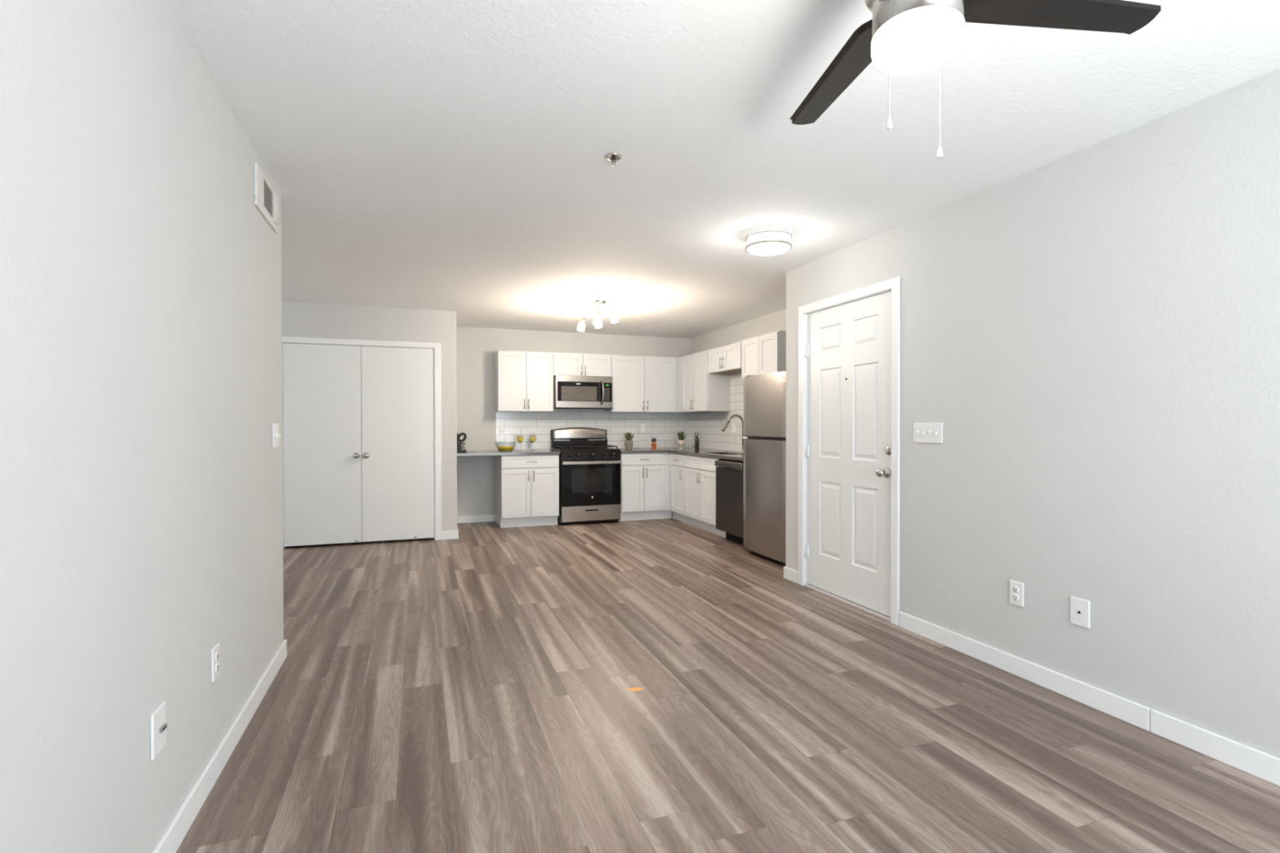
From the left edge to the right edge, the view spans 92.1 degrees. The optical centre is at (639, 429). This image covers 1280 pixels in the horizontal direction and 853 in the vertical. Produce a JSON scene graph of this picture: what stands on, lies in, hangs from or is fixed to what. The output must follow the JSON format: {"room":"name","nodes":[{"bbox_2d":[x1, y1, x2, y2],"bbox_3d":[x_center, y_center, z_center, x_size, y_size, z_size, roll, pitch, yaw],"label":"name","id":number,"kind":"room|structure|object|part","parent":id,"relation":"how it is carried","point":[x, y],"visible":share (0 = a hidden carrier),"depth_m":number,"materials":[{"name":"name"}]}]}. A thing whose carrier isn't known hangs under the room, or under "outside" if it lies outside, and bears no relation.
{"room":"empty living room","nodes":[
{"label":"empty living room","id":0,"kind":"room"},
{"bbox_2d":[0,0,283,852],"bbox_3d":[-2.158,0.011,0.280,2.528,2.440,5.387,0,1,-20],"label":"wall","id":1,"kind":"structure","parent":0,"point":[141,517],"depth_m":1.50,"materials":[{"name":"paint"}]},
{"bbox_2d":[150,701,167,759],"bbox_3d":[-1.307,0.817,1.679,0.016,0.123,0.090,0,1,-20],"label":"cable plate","id":2,"kind":"object","parent":1,"relation":"attached to","point":[158,725],"visible":1,"depth_m":1.67,"materials":[{"name":"white plastic"}]},
{"bbox_2d":[211,642,219,683],"bbox_3d":[-1.479,0.812,2.151,0.012,0.117,0.074,0,1,-20],"label":"power outlet","id":3,"kind":"object","parent":1,"relation":"attached to","point":[215,650],"visible":1,"depth_m":2.14,"materials":[{"name":"white plastic"}]},
{"bbox_2d":[215,651,218,662],"bbox_3d":[-1.476,0.793,2.152,0.004,0.033,0.033,0,1,-20],"label":"socket","id":4,"kind":"object","parent":3,"relation":"attached to","point":[216,652],"depth_m":2.15,"materials":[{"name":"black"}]},
{"bbox_2d":[215,662,218,672],"bbox_3d":[-1.476,0.832,2.152,0.004,0.033,0.033,0,1,-20],"label":"socket","id":5,"kind":"object","parent":3,"relation":"attached to","point":[216,664],"depth_m":2.15,"materials":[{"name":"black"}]},
{"bbox_2d":[151,640,286,852],"bbox_3d":[-1.871,1.184,0.400,1.941,0.091,5.400,0,1,-20],"label":"baseboard","id":6,"kind":"structure","parent":1,"relation":"attached to","point":[176,831],"depth_m":2.12,"materials":[{"name":"white paint"}]},
{"bbox_2d":[253,161,278,233],"bbox_3d":[-1.756,-1.080,2.901,0.012,0.187,0.432,0,1,-20],"label":"air vent","id":7,"kind":"object","parent":1,"relation":"in","point":[265,199],"visible":1,"depth_m":2.87,"materials":[{"name":"white metal"}]},
{"bbox_2d":[272,423,280,447],"bbox_3d":[-1.809,0.030,3.074,0.021,0.117,0.118,0,1,-20],"label":"light switch","id":8,"kind":"object","parent":1,"relation":"attached to","point":[276,436],"visible":1,"depth_m":3.05,"materials":[{"name":"white plastic"}]},
{"bbox_2d":[281,301,457,531],"bbox_3d":[-3.837,-0.045,6.513,3.590,2.440,1.076,0,1,-20],"label":"wall","id":9,"kind":"structure","parent":0,"point":[299,319],"depth_m":6.45,"materials":[{"name":"paint"}]},
{"bbox_2d":[281,342,362,546],"bbox_3d":[-3.176,0.150,6.162,0.711,2.004,0.102,0,1,-20],"label":"door","id":10,"kind":"structure","parent":9,"relation":"in","point":[322,443],"depth_m":6.17,"materials":[{"name":"white paint"}]},
{"bbox_3d":[-2.877,0.265,6.251,0.060,0.060,0.066,0,1,-20],"label":"knob","id":11,"kind":"part","parent":10,"relation":"part of","materials":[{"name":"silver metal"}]},
{"bbox_2d":[281,336,441,549],"bbox_3d":[-2.860,0.130,6.340,1.548,2.092,0.114,0,1,-20],"label":"trim","id":12,"kind":"structure","parent":9,"relation":"attached to","point":[436,346],"depth_m":6.53,"materials":[{"name":"white paint"}]},
{"bbox_2d":[361,346,435,542],"bbox_3d":[-2.503,0.147,6.404,0.711,2.004,0.102,0,1,-20],"label":"door","id":13,"kind":"structure","parent":9,"relation":"in","point":[398,442],"depth_m":6.41,"materials":[{"name":"white paint"}]},
{"bbox_3d":[-2.790,0.264,6.283,0.060,0.060,0.066,0,1,-20],"label":"knob","id":14,"kind":"part","parent":13,"relation":"part of","materials":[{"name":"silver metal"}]},
{"bbox_2d":[441,528,458,539],"bbox_3d":[-2.211,1.123,7.094,0.172,0.091,1.076,0,1,-20],"label":"baseboard","id":15,"kind":"structure","parent":9,"relation":"attached to","point":[447,535],"depth_m":6.59,"materials":[{"name":"white paint"}]},
{"bbox_2d":[456,326,690,515],"bbox_3d":[-0.832,-0.062,8.214,3.456,2.440,0.108,0,1,-20],"label":"wall","id":16,"kind":"structure","parent":0,"point":[476,347],"depth_m":7.90,"materials":[{"name":"paint"}]},
{"bbox_2d":[457,514,495,523],"bbox_3d":[-2.073,1.117,7.722,0.513,0.091,0.013,0,1,-20],"label":"baseboard","id":17,"kind":"structure","parent":16,"relation":"attached to","point":[486,517],"depth_m":7.72,"materials":[{"name":"white paint"}]},
{"bbox_2d":[457,455,495,457],"bbox_3d":[-2.078,0.323,7.708,0.522,0.054,0.021,0,1,-20],"label":"trim","id":18,"kind":"structure","parent":16,"relation":"attached to","point":[467,456],"depth_m":7.71,"materials":[{"name":"paint"}]},
{"bbox_2d":[498,423,504,432],"bbox_3d":[-1.754,-0.016,7.821,0.072,0.115,0.009,0,1,-20],"label":"power outlet","id":19,"kind":"object","parent":16,"relation":"attached to","point":[501,426],"visible":1,"depth_m":7.82,"materials":[{"name":"white plastic"}]},
{"bbox_2d":[494,350,553,412],"bbox_3d":[-1.453,-0.598,7.743,0.683,0.744,0.365,0,1,-20],"label":"upper cabinet","id":20,"kind":"object","parent":16,"relation":"attached to","point":[524,380],"visible":1,"depth_m":7.61,"materials":[{"name":"white paint"}]},
{"bbox_3d":[-1.566,-0.592,7.556,0.337,0.728,0.020,0,1,-20],"label":"door","id":21,"kind":"part","parent":20,"relation":"part of","materials":[{"name":"white paint"}]},
{"bbox_3d":[-1.245,-0.593,7.672,0.334,0.728,0.020,0,1,-20],"label":"door","id":22,"kind":"part","parent":20,"relation":"part of","materials":[{"name":"white paint"}]},
{"bbox_2d":[553,352,610,376],"bbox_3d":[-0.777,-0.827,7.984,0.754,0.290,0.365,0,1,-20],"label":"upper cabinet","id":23,"kind":"object","parent":16,"relation":"attached to","point":[564,363],"visible":0.96,"depth_m":7.84,"materials":[{"name":"white paint"}]},
{"bbox_3d":[-0.908,-0.822,7.791,0.371,0.274,0.020,0,1,-20],"label":"door","id":24,"kind":"part","parent":23,"relation":"part of","materials":[{"name":"white paint"}]},
{"bbox_2d":[553,375,612,409],"bbox_3d":[-0.757,-0.469,7.935,0.752,0.421,0.459,0,1,-20],"label":"microwave","id":25,"kind":"object","parent":23,"relation":"attached to","point":[570,392],"visible":0.98,"depth_m":7.77,"materials":[{"name":"grey metal"}]},
{"bbox_3d":[-0.771,-0.480,7.752,0.542,0.245,0.006,0,1,-20],"label":"door glass","id":26,"kind":"part","parent":25,"relation":"part of","materials":[{"name":"black glass"}]},
{"bbox_3d":[-0.478,-0.469,7.824,0.028,0.310,0.064,0,1,-35],"label":"handle","id":27,"kind":"part","parent":25,"relation":"part of","materials":[{"name":"silver metal"}]},
{"bbox_3d":[-0.437,-0.477,7.872,0.164,0.245,0.006,0,1,-20],"label":"control panel","id":28,"kind":"part","parent":25,"relation":"part of","materials":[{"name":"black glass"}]},
{"bbox_3d":[-0.553,-0.823,7.919,0.371,0.274,0.020,0,1,-20],"label":"door","id":29,"kind":"part","parent":23,"relation":"part of","materials":[{"name":"white paint"}]},
{"bbox_2d":[604,354,679,413],"bbox_3d":[0.032,-0.604,8.277,0.964,0.744,0.364,0,1,-20],"label":"upper cabinet","id":30,"kind":"object","parent":16,"relation":"attached to","point":[640,384],"visible":0.98,"depth_m":8.13,"materials":[{"name":"white paint"}]},
{"bbox_3d":[-0.158,-0.598,8.063,0.451,0.728,0.020,0,1,-20],"label":"door","id":31,"kind":"part","parent":30,"relation":"part of","materials":[{"name":"white paint"}]},
{"bbox_3d":[0.273,-0.599,8.218,0.452,0.728,0.020,0,1,-20],"label":"door","id":32,"kind":"part","parent":30,"relation":"part of","materials":[{"name":"white paint"}]},
{"bbox_2d":[640,423,644,431],"bbox_3d":[0.036,-0.025,8.465,0.072,0.115,0.009,0,1,-20],"label":"power outlet","id":33,"kind":"object","parent":16,"relation":"attached to","point":[642,425],"visible":1,"depth_m":8.46,"materials":[{"name":"white plastic"}]},
{"bbox_2d":[624,440,632,449],"bbox_3d":[-0.147,0.202,8.047,0.112,0.118,0.112,0,1,-20],"label":"pot","id":34,"kind":"object","parent":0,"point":[628,444],"depth_m":8.00,"materials":[{"name":"grey ceramic"}]},
{"bbox_2d":[677,440,685,448],"bbox_3d":[0.552,0.199,8.171,0.110,0.120,0.110,0,1,-20],"label":"pot","id":35,"kind":"object","parent":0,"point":[681,442],"depth_m":8.13,"materials":[{"name":"beige ceramic"}]},
{"bbox_2d":[694,441,699,452],"bbox_3d":[0.674,0.203,7.301,0.058,0.128,0.058,0,1,-20],"label":"pot","id":36,"kind":"object","parent":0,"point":[696,443],"depth_m":7.28,"materials":[{"name":"brown ceramic"}]},
{"bbox_2d":[165,0,1279,338],"bbox_3d":[-0.861,-1.260,3.008,7.026,0.050,9.865,0,1,-20],"label":"ceiling","id":37,"kind":"structure","parent":0,"point":[446,155],"depth_m":2.54,"materials":[{"name":"paint"}]},
{"bbox_2d":[577,299,618,331],"bbox_3d":[-0.424,-1.136,6.061,0.168,0.255,0.699,0,1,-28],"label":"track light","id":38,"kind":"object","parent":37,"relation":"attached to","point":[614,317],"visible":1,"depth_m":5.96,"materials":[{"name":"white glass"}]},
{"bbox_3d":[-0.604,-1.057,6.321,0.081,0.093,0.076,0,1,-20],"label":"lamp shade","id":39,"kind":"part","parent":38,"relation":"part of","materials":[{"name":"white"}]},
{"bbox_3d":[-0.413,-1.054,5.950,0.081,0.094,0.078,0,1,-20],"label":"lamp shade","id":40,"kind":"part","parent":38,"relation":"part of","materials":[{"name":"white"}]},
{"bbox_3d":[-0.424,-1.138,6.076,0.060,0.014,0.616,0,1,-27],"label":"arm","id":41,"kind":"part","parent":38,"relation":"part of","materials":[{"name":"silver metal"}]},
{"bbox_3d":[-0.415,-1.058,6.135,0.079,0.097,0.084,0,1,-20],"label":"lamp shade","id":42,"kind":"part","parent":38,"relation":"part of","materials":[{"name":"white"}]},
{"bbox_3d":[-0.240,-1.052,5.809,0.079,0.092,0.078,0,1,-20],"label":"lamp shade","id":43,"kind":"part","parent":38,"relation":"part of","materials":[{"name":"white"}]},
{"bbox_2d":[605,152,622,166],"bbox_3d":[-0.119,-1.213,2.779,0.074,0.041,0.074,0,1,-20],"label":"sprinkler","id":44,"kind":"object","parent":37,"relation":"attached to","point":[613,157],"visible":1,"depth_m":2.77,"materials":[{"name":"grey metal"}]},
{"bbox_2d":[745,227,791,255],"bbox_3d":[0.819,-1.185,3.929,0.294,0.118,0.294,0,1,-20],"label":"flush ceiling light","id":45,"kind":"object","parent":37,"relation":"attached to","point":[767,241],"visible":1,"depth_m":3.83,"materials":[{"name":"white glass"}]},
{"bbox_2d":[789,0,1160,157],"bbox_3d":[0.636,-0.939,1.416,0.927,0.566,0.927,0,1,35],"label":"ceiling fan","id":46,"kind":"object","parent":37,"relation":"hanging from","point":[902,37],"visible":1,"depth_m":1.46,"materials":[{"name":"black wood"}]},
{"bbox_3d":[0.559,-1.007,1.772,0.116,0.025,0.521,0,1,-10],"label":"blade","id":47,"kind":"part","parent":46,"relation":"part of","materials":[{"name":"brown wood"}]},
{"bbox_3d":[0.548,-0.828,1.355,0.002,0.289,0.003,0,1,-20],"label":"pull chain","id":48,"kind":"part","parent":46,"relation":"part of","materials":[{"name":"silver metal"}]},
{"bbox_3d":[0.548,-0.676,1.356,0.013,0.026,0.013,0,1,-20],"label":"pull knob","id":49,"kind":"part","parent":46,"relation":"part of","materials":[{"name":"white plastic"}]},
{"bbox_3d":[0.636,-0.884,1.417,0.196,0.050,0.196,0,1,-20],"label":"lamp shade","id":50,"kind":"part","parent":46,"relation":"part of","materials":[{"name":"white glass"}]},
{"bbox_3d":[0.722,-0.669,1.484,0.013,0.026,0.013,0,1,-20],"label":"pull knob","id":51,"kind":"part","parent":46,"relation":"part of","materials":[{"name":"white plastic"}]},
{"bbox_3d":[0.722,-0.815,1.482,0.002,0.277,0.003,0,1,-20],"label":"pull chain","id":52,"kind":"part","parent":46,"relation":"part of","materials":[{"name":"silver metal"}]},
{"bbox_3d":[0.993,-1.005,1.492,0.521,0.025,0.116,0,1,-10],"label":"blade","id":53,"kind":"part","parent":46,"relation":"part of","materials":[{"name":"brown wood"}]},
{"bbox_2d":[175,511,1279,852],"bbox_3d":[-0.859,1.230,3.031,7.026,0.050,9.865,0,1,-20],"label":"floor","id":54,"kind":"structure","parent":0,"point":[468,693],"depth_m":2.46,"materials":[{"name":"plastic"}]},
{"bbox_2d":[494,454,559,528],"bbox_3d":[-1.399,0.729,7.614,0.688,0.868,0.664,0,1,-20],"label":"base cabinet","id":55,"kind":"object","parent":54,"relation":"on","point":[527,486],"visible":1,"depth_m":7.36,"materials":[{"name":"white paint"}]},
{"bbox_2d":[457,449,559,456],"bbox_3d":[-1.646,0.281,7.527,1.215,0.030,0.654,0,1,-20],"label":"countertop","id":56,"kind":"structure","parent":55,"relation":"on","point":[517,451],"depth_m":7.32,"materials":[{"name":"stone"}]},
{"bbox_2d":[457,432,466,453],"bbox_3d":[-2.063,0.152,7.108,0.124,0.237,0.056,0,1,-20],"label":"decorative sculpture","id":57,"kind":"object","parent":56,"relation":"on","point":[459,444],"visible":0.93,"depth_m":7.09,"materials":[{"name":"black plastic"}]},
{"bbox_2d":[496,445,514,451],"bbox_3d":[-1.613,0.206,7.392,0.256,0.122,0.256,0,1,-20],"label":"glass bowl","id":58,"kind":"object","parent":56,"relation":"on","point":[501,448],"visible":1,"depth_m":7.32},
{"bbox_2d":[516,436,523,443],"bbox_3d":[-1.496,0.166,7.689,0.082,0.198,0.082,0,1,-20],"label":"wine glass","id":59,"kind":"object","parent":56,"relation":"on","point":[520,439],"visible":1,"depth_m":7.66,"materials":[{"name":"yellow glass"}]},
{"bbox_2d":[529,436,535,442],"bbox_3d":[-1.363,0.164,7.822,0.082,0.198,0.082,0,1,-20],"label":"wine glass","id":60,"kind":"object","parent":56,"relation":"on","point":[532,439],"visible":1,"depth_m":7.79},
{"bbox_3d":[-1.461,0.751,7.287,0.341,0.576,0.020,0,1,-20],"label":"door","id":61,"kind":"part","parent":55,"relation":"part of","materials":[{"name":"white paint"}]},
{"bbox_3d":[-1.302,0.378,7.341,0.680,0.145,0.020,0,1,-20],"label":"drawer","id":62,"kind":"part","parent":55,"relation":"part of","materials":[{"name":"white paint"}]},
{"bbox_3d":[-1.139,0.750,7.403,0.334,0.576,0.020,0,1,-20],"label":"door","id":63,"kind":"part","parent":55,"relation":"part of","materials":[{"name":"white paint"}]},
{"bbox_2d":[550,427,622,525],"bbox_3d":[-0.695,0.567,7.831,0.757,1.188,0.713,0,1,-20],"label":"gas range","id":64,"kind":"object","parent":54,"relation":"on","point":[589,469],"visible":0.99,"depth_m":7.57,"materials":[{"name":"black metal"}]},
{"bbox_2d":[551,447,620,451],"bbox_3d":[-0.696,0.247,7.832,0.757,0.017,0.565,0,1,-20],"label":"cooktop","id":65,"kind":"object","parent":64,"relation":"in","point":[557,449],"depth_m":7.63,"materials":[{"name":"black metal"}]},
{"bbox_3d":[-0.597,0.648,7.560,0.749,0.550,0.036,0,1,-20],"label":"oven door","id":66,"kind":"part","parent":64,"relation":"part of","materials":[{"name":"black glass"}]},
{"bbox_3d":[-0.600,0.308,7.566,0.749,0.120,0.062,0,1,-20],"label":"control panel","id":67,"kind":"part","parent":64,"relation":"part of","materials":[{"name":"black metal"}]},
{"bbox_3d":[-0.598,1.025,7.568,0.741,0.187,0.030,0,1,-20],"label":"drawer","id":68,"kind":"part","parent":64,"relation":"part of","materials":[{"name":"silver metal"}]},
{"bbox_3d":[-0.583,0.403,7.518,0.745,0.038,0.052,0,1,-20],"label":"oven handle","id":69,"kind":"part","parent":64,"relation":"part of","materials":[{"name":"silver metal"}]},
{"bbox_3d":[-0.581,0.311,7.530,0.064,0.064,0.049,0,1,-20],"label":"knob","id":70,"kind":"part","parent":64,"relation":"part of","materials":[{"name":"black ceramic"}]},
{"bbox_2d":[626,687,643,691],"bbox_3d":[-0.021,1.205,2.861,0.081,0.001,0.043,0,1,-6],"label":"sticker","id":71,"kind":"object","parent":54,"relation":"on","point":[633,689],"visible":1,"depth_m":2.86,"materials":[{"name":"orange paper"}]},
{"bbox_2d":[617,452,671,521],"bbox_3d":[0.006,0.724,8.120,0.724,0.868,0.664,0,1,-20],"label":"base cabinet","id":72,"kind":"object","parent":54,"relation":"on","point":[644,477],"visible":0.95,"depth_m":7.84,"materials":[{"name":"white paint"}]},
{"bbox_3d":[-0.092,0.746,7.780,0.297,0.576,0.020,0,1,-20],"label":"door","id":73,"kind":"part","parent":72,"relation":"part of","materials":[{"name":"white paint"}]},
{"bbox_3d":[0.042,0.373,7.825,0.582,0.145,0.020,0,1,-20],"label":"drawer","id":74,"kind":"part","parent":72,"relation":"part of","materials":[{"name":"white paint"}]},
{"bbox_3d":[0.184,0.745,7.879,0.280,0.576,0.020,0,1,-20],"label":"door","id":75,"kind":"part","parent":72,"relation":"part of","materials":[{"name":"white paint"}]},
{"bbox_2d":[620,447,743,461],"bbox_3d":[0.592,0.283,7.234,1.241,0.030,2.721,0,1,-20],"label":"countertop","id":76,"kind":"structure","parent":72,"relation":"on","point":[736,455],"depth_m":7.49,"materials":[{"name":"stone"}]},
{"bbox_2d":[622,431,634,449],"bbox_3d":[-0.144,0.145,8.038,0.141,0.232,0.151,0,1,12],"label":"potted succulent","id":77,"kind":"object","parent":76,"relation":"on","point":[628,443],"visible":1,"depth_m":8.01,"materials":[{"name":"grey ceramic"}]},
{"bbox_2d":[651,437,656,449],"bbox_3d":[0.180,0.184,7.974,0.071,0.155,0.071,0,1,3],"label":"potted cactus","id":78,"kind":"object","parent":76,"relation":"on","point":[653,440],"visible":0.96,"depth_m":7.95,"materials":[{"name":"orange ceramic"}]},
{"bbox_2d":[651,443,656,449],"bbox_3d":[0.180,0.219,7.974,0.072,0.084,0.072,0,1,-20],"label":"pot","id":79,"kind":"object","parent":78,"relation":"on","point":[653,445],"depth_m":7.95,"materials":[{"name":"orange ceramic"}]},
{"bbox_2d":[676,431,687,448],"bbox_3d":[0.559,0.134,8.182,0.147,0.249,0.125,0,1,-20],"label":"potted plant","id":80,"kind":"object","parent":76,"relation":"on","point":[682,442],"visible":1,"depth_m":8.14,"materials":[{"name":"green plant"}]},
{"bbox_2d":[693,431,699,452],"bbox_3d":[0.674,0.147,7.301,0.058,0.240,0.058,0,1,27],"label":"potted cactus","id":81,"kind":"object","parent":76,"relation":"on","point":[696,440],"visible":1,"depth_m":7.29,"materials":[{"name":"brown ceramic"}]},
{"bbox_2d":[721,414,743,453],"bbox_3d":[1.069,0.048,6.939,0.307,0.444,0.123,0,1,-20],"label":"kitchen faucet","id":82,"kind":"object","parent":76,"relation":"on","point":[726,425],"visible":0.81,"depth_m":6.98,"materials":[{"name":"silver metal"}]},
{"bbox_3d":[1.090,0.023,6.982,0.210,0.394,0.028,0,1,-20],"label":"spout","id":83,"kind":"part","parent":82,"relation":"part of","materials":[{"name":"silver metal"}]},
{"bbox_2d":[669,453,691,524],"bbox_3d":[0.700,0.726,7.838,0.630,0.868,0.594,0,1,-20],"label":"base cabinet","id":84,"kind":"object","parent":54,"relation":"on","point":[677,461],"visible":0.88,"depth_m":7.69,"materials":[{"name":"white paint"}]},
{"bbox_3d":[0.472,0.374,7.670,0.020,0.145,0.432,0,1,-20],"label":"drawer","id":85,"kind":"part","parent":84,"relation":"part of","materials":[{"name":"white paint"}]},
{"bbox_3d":[0.473,0.747,7.674,0.020,0.576,0.432,0,1,-20],"label":"door","id":86,"kind":"part","parent":84,"relation":"part of","materials":[{"name":"white paint"}]},
{"bbox_2d":[684,454,725,537],"bbox_3d":[0.951,0.732,7.141,0.630,0.868,0.885,0,1,-20],"label":"base cabinet","id":87,"kind":"object","parent":54,"relation":"on","point":[700,471],"visible":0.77,"depth_m":7.03,"materials":[{"name":"white paint"}]},
{"bbox_3d":[0.622,0.378,7.254,0.020,0.145,0.436,0,1,-20],"label":"drawer","id":88,"kind":"part","parent":87,"relation":"part of","materials":[{"name":"white paint"}]},
{"bbox_3d":[0.623,0.750,7.256,0.020,0.576,0.437,0,1,-20],"label":"door","id":89,"kind":"part","parent":87,"relation":"part of","materials":[{"name":"white paint"}]},
{"bbox_3d":[0.772,0.754,6.841,0.020,0.576,0.435,0,1,-20],"label":"door","id":90,"kind":"part","parent":87,"relation":"part of","materials":[{"name":"white paint"}]},
{"bbox_3d":[0.772,0.382,6.838,0.020,0.145,0.435,0,1,-20],"label":"drawer","id":91,"kind":"part","parent":87,"relation":"part of","materials":[{"name":"white paint"}]},
{"bbox_2d":[715,458,743,544],"bbox_3d":[1.184,0.743,6.414,0.614,0.860,0.596,0,1,-20],"label":"dishwasher","id":92,"kind":"object","parent":54,"relation":"on","point":[729,473],"visible":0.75,"depth_m":6.30,"materials":[{"name":"black metal"}]},
{"bbox_2d":[742,371,786,564],"bbox_3d":[1.429,0.332,5.677,0.690,1.694,0.760,0,1,-20],"label":"refrigerator","id":93,"kind":"object","parent":54,"relation":"on","point":[764,437],"visible":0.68,"depth_m":5.50,"materials":[{"name":"grey metal"}]},
{"bbox_3d":[1.137,0.612,5.575,0.070,1.040,0.760,0,1,-20],"label":"fridge door","id":94,"kind":"part","parent":93,"relation":"part of","materials":[{"name":"silver metal"}]},
{"bbox_3d":[1.137,-0.218,5.567,0.070,0.562,0.760,0,1,-20],"label":"freezer door","id":95,"kind":"part","parent":93,"relation":"part of","materials":[{"name":"silver metal"}]},
{"bbox_2d":[690,308,786,452],"bbox_3d":[1.411,-0.052,6.923,0.108,2.440,3.856,0,1,-20],"label":"wall","id":96,"kind":"structure","parent":0,"point":[708,426],"depth_m":7.62,"materials":[{"name":"tile"}]},
{"bbox_2d":[679,350,730,413],"bbox_3d":[0.798,-0.600,7.946,0.364,0.747,0.886,0,1,-20],"label":"upper cabinet","id":97,"kind":"object","parent":96,"relation":"attached to","point":[700,391],"visible":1,"depth_m":7.66,"materials":[{"name":"white paint"}]},
{"bbox_3d":[0.628,-0.598,8.013,0.020,0.728,0.367,0,1,-20],"label":"door","id":98,"kind":"part","parent":97,"relation":"part of","materials":[{"name":"white paint"}]},
{"bbox_3d":[0.755,-0.594,7.661,0.020,0.728,0.371,0,1,-20],"label":"door","id":99,"kind":"part","parent":97,"relation":"part of","materials":[{"name":"white paint"}]},
{"bbox_2d":[707,341,741,374],"bbox_3d":[1.090,-0.818,7.132,0.365,0.295,0.835,0,1,-20],"label":"upper cabinet","id":100,"kind":"object","parent":96,"relation":"attached to","point":[726,359],"visible":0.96,"depth_m":7.04,"materials":[{"name":"white paint"}]},
{"bbox_3d":[0.898,-0.817,7.259,0.020,0.276,0.398,0,1,-20],"label":"door","id":101,"kind":"part","parent":100,"relation":"part of","materials":[{"name":"white paint"}]},
{"bbox_3d":[1.034,-0.814,6.881,0.020,0.276,0.394,0,1,-20],"label":"door","id":102,"kind":"part","parent":100,"relation":"part of","materials":[{"name":"white paint"}]},
{"bbox_2d":[732,423,737,433],"bbox_3d":[1.145,-0.015,7.490,0.009,0.115,0.118,0,1,-20],"label":"power outlet","id":103,"kind":"object","parent":96,"relation":"attached to","point":[734,425],"visible":1,"depth_m":7.47,"materials":[{"name":"white plastic"}]},
{"bbox_2d":[741,330,786,379],"bbox_3d":[1.372,-0.755,6.387,0.340,0.425,0.727,0,1,-20],"label":"upper cabinet","id":104,"kind":"object","parent":96,"relation":"attached to","point":[766,353],"visible":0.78,"depth_m":6.23,"materials":[{"name":"white paint"}]},
{"bbox_3d":[1.165,-0.751,6.491,0.020,0.409,0.352,0,1,-20],"label":"door","id":105,"kind":"part","parent":104,"relation":"part of","materials":[{"name":"white paint"}]},
{"bbox_3d":[1.285,-0.749,6.157,0.020,0.409,0.345,0,1,-20],"label":"door","id":106,"kind":"part","parent":104,"relation":"part of","materials":[{"name":"white paint"}]},
{"bbox_2d":[786,67,1279,758],"bbox_3d":[2.575,-0.010,2.271,0.868,2.440,5.929,0,1,-20],"label":"wall","id":107,"kind":"structure","parent":0,"point":[1091,333],"depth_m":2.61,"materials":[{"name":"paint"}]},
{"bbox_2d":[783,566,798,583],"bbox_3d":[1.253,1.141,4.866,0.155,0.091,0.195,0,1,-20],"label":"baseboard","id":108,"kind":"structure","parent":107,"relation":"attached to","point":[791,575],"depth_m":4.84,"materials":[{"name":"white paint"}]},
{"bbox_2d":[804,583,890,622],"bbox_3d":[1.459,1.184,4.271,0.126,0.016,0.916,0,1,-20],"label":"threshold","id":109,"kind":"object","parent":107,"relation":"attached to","point":[846,602],"depth_m":4.19,"materials":[{"name":"grey"}]},
{"bbox_2d":[804,290,891,617],"bbox_3d":[1.403,0.153,4.257,0.115,2.044,0.940,0,1,-20],"label":"door","id":110,"kind":"structure","parent":107,"relation":"in","point":[847,450],"depth_m":4.21,"materials":[{"name":"white paint"}]},
{"bbox_3d":[1.521,0.271,3.868,0.073,0.068,0.068,0,1,-20],"label":"knob","id":111,"kind":"part","parent":110,"relation":"part of","materials":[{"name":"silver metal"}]},
{"bbox_2d":[798,276,900,626],"bbox_3d":[1.449,0.129,4.258,0.126,2.127,1.048,0,1,-20],"label":"trim","id":112,"kind":"structure","parent":107,"relation":"attached to","point":[893,284],"depth_m":3.93,"materials":[{"name":"white paint"}]},
{"bbox_2d":[913,422,942,443],"bbox_3d":[1.652,0.020,3.523,0.021,0.113,0.210,0,1,-20],"label":"light switch","id":113,"kind":"object","parent":107,"relation":"attached to","point":[923,433],"visible":1,"depth_m":3.51,"materials":[{"name":"white plastic"}]},
{"bbox_2d":[1009,580,1023,607],"bbox_3d":[1.842,0.802,3.018,0.012,0.117,0.074,0,1,-20],"label":"power outlet","id":114,"kind":"object","parent":107,"relation":"attached to","point":[1016,588],"visible":1,"depth_m":3.01,"materials":[{"name":"white plastic"}]},
{"bbox_2d":[1013,586,1018,593],"bbox_3d":[1.839,0.783,3.017,0.004,0.033,0.033,0,1,-20],"label":"socket","id":115,"kind":"object","parent":114,"relation":"attached to","point":[1015,588],"depth_m":3.01,"materials":[{"name":"white plastic"}]},
{"bbox_2d":[1013,594,1018,600],"bbox_3d":[1.839,0.822,3.017,0.004,0.033,0.033,0,1,-20],"label":"socket","id":116,"kind":"object","parent":114,"relation":"attached to","point":[1015,597],"depth_m":3.01,"materials":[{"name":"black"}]},
{"bbox_2d":[1070,595,1089,628],"bbox_3d":[1.946,0.809,2.729,0.012,0.123,0.086,0,1,-20],"label":"cable plate","id":117,"kind":"object","parent":107,"relation":"attached to","point":[1079,608],"visible":1,"depth_m":2.72,"materials":[{"name":"white plastic"}]},
{"bbox_2d":[898,611,1279,786],"bbox_3d":[2.373,1.171,1.546,0.013,0.091,4.683,0,1,-20],"label":"baseboard","id":118,"kind":"structure","parent":107,"relation":"attached to","point":[1132,713],"depth_m":2.58,"materials":[{"name":"white paint"}]}
]}

